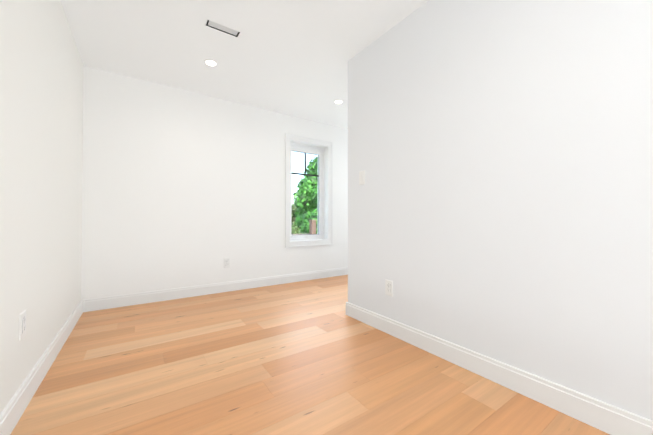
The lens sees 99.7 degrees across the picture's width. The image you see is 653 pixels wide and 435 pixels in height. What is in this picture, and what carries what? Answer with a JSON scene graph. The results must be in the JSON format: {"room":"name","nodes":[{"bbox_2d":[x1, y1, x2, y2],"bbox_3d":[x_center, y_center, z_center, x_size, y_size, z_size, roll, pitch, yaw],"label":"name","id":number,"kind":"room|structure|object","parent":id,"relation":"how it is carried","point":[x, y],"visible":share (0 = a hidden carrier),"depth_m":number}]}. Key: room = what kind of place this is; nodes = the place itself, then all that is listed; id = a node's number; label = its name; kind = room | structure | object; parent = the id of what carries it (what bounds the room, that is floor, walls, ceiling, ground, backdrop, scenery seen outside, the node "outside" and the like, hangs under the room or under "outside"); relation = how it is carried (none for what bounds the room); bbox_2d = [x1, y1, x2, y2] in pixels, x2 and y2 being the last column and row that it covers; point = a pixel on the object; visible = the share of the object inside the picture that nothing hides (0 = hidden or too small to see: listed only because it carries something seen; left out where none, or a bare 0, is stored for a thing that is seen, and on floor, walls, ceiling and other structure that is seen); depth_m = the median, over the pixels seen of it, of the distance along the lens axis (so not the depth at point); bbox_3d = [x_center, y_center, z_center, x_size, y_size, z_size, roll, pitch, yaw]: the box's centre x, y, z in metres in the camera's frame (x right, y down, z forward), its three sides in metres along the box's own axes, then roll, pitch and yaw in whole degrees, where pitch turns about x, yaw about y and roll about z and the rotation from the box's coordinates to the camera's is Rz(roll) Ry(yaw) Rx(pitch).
{"room":"empty room","nodes":[
{"label":"empty room","id":0,"kind":"room"},
{"bbox_2d":[0,0,82,413],"bbox_3d":[-1.089,-0.308,0.682,0.120,2.440,5.370,0,-1,-34],"label":"wall","id":1,"kind":"structure","parent":0,"point":[41,117],"depth_m":1.50},
{"bbox_2d":[19,310,25,340],"bbox_3d":[-1.453,0.515,1.320,0.008,0.123,0.078,0,-1,-34],"label":"outlet","id":2,"kind":"object","parent":1,"relation":"attached to","point":[22,316],"visible":1,"depth_m":1.31},
{"bbox_2d":[0,300,82,434],"bbox_3d":[-0.996,0.852,0.655,0.016,0.120,5.000,0,-1,-34],"label":"baseboard","id":3,"kind":"structure","parent":1,"relation":"attached to","point":[14,410],"depth_m":1.44},
{"bbox_2d":[81,66,347,299],"bbox_3d":[-0.622,-0.273,4.106,4.520,2.440,0.250,0,-1,-34],"label":"wall","id":4,"kind":"structure","parent":0,"point":[181,188],"depth_m":3.24},
{"bbox_2d":[83,267,347,311],"bbox_3d":[-0.597,0.885,3.950,4.400,0.120,0.016,0,-1,-34],"label":"baseboard","id":5,"kind":"structure","parent":4,"relation":"attached to","point":[101,303],"depth_m":3.30},
{"bbox_2d":[224,258,229,267],"bbox_3d":[-1.263,0.575,3.501,0.078,0.123,0.008,0,-1,-34],"label":"outlet","id":6,"kind":"object","parent":4,"relation":"attached to","point":[226,262],"visible":1,"depth_m":3.50},
{"bbox_2d":[285,133,332,247],"bbox_3d":[-0.326,-0.389,4.308,0.830,1.647,0.294,0,-1,-34],"label":"window","id":7,"kind":"structure","parent":4,"relation":"in","point":[322,150],"depth_m":4.35},
{"bbox_2d":[61,0,427,128],"bbox_3d":[0.776,-1.595,1.974,4.640,0.160,5.370,0,-1,-34],"label":"ceiling","id":8,"kind":"structure","parent":0,"point":[291,57],"depth_m":2.39},
{"bbox_2d":[204,59,217,66],"bbox_3d":[-1.127,-1.506,2.687,0.129,0.004,0.129,0,-1,-34],"label":"recessed light","id":9,"kind":"object","parent":8,"relation":"in","point":[210,62],"visible":1,"depth_m":2.68},
{"bbox_2d":[205,19,240,37],"bbox_3d":[-0.829,-1.514,2.208,0.258,0.004,0.085,0,-1,-34],"label":"flange","id":10,"kind":"object","parent":8,"relation":"attached to","point":[222,25],"visible":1,"depth_m":2.20},
{"bbox_2d":[208,21,237,35],"bbox_3d":[-0.827,-1.520,2.210,0.222,0.003,0.066,0,-1,-34],"label":"ceiling air vent","id":11,"kind":"object","parent":10,"relation":"attached to","point":[221,27],"visible":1,"depth_m":2.21},
{"bbox_2d":[206,20,239,36],"bbox_3d":[-0.829,-1.538,2.209,0.250,0.050,0.077,0,-1,-34],"label":"liner","id":12,"kind":"object","parent":8,"relation":"in","point":[221,30],"visible":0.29,"depth_m":2.23},
{"bbox_2d":[334,100,343,103],"bbox_3d":[0.158,-1.497,3.568,0.129,0.004,0.129,0,-1,-34],"label":"recessed light","id":13,"kind":"object","parent":8,"relation":"in","point":[338,101],"visible":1,"depth_m":3.56},
{"bbox_2d":[10,275,609,434],"bbox_3d":[0.812,0.930,1.894,4.400,0.012,5.000,0,-1,-34],"label":"floor","id":14,"kind":"structure","parent":0,"point":[308,357],"depth_m":1.57},
{"bbox_2d":[348,0,652,420],"bbox_3d":[2.172,-0.296,1.903,2.400,2.440,3.457,0,-1,-34],"label":"wall","id":15,"kind":"structure","parent":0,"point":[500,200],"depth_m":1.47},
{"bbox_2d":[359,170,364,184],"bbox_3d":[0.319,-0.358,2.479,0.008,0.123,0.078,0,-1,-34],"label":"light switch","id":16,"kind":"object","parent":15,"relation":"attached to","point":[363,181],"visible":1,"depth_m":2.47},
{"bbox_2d":[385,280,392,296],"bbox_3d":[0.499,0.565,2.206,0.008,0.123,0.078,0,-1,-34],"label":"outlet","id":17,"kind":"object","parent":15,"relation":"attached to","point":[388,287],"visible":1,"depth_m":2.20},
{"bbox_2d":[346,302,652,434],"bbox_3d":[1.172,0.857,1.215,0.016,0.120,3.472,0,-1,-34],"label":"baseboard","id":18,"kind":"structure","parent":15,"relation":"attached to","point":[610,419],"depth_m":1.43},
{"bbox_3d":[-12.561,5.557,88.219,200.000,0.300,240.000,0,-1,-34],"label":"ground","id":19,"kind":"structure","parent":0,"visible":0},
{"bbox_2d":[291,156,317,234],"bbox_3d":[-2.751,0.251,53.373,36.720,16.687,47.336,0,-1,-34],"label":"tree","id":20,"kind":"object","parent":19,"relation":"on","point":[301,217],"depth_m":33.65}
]}

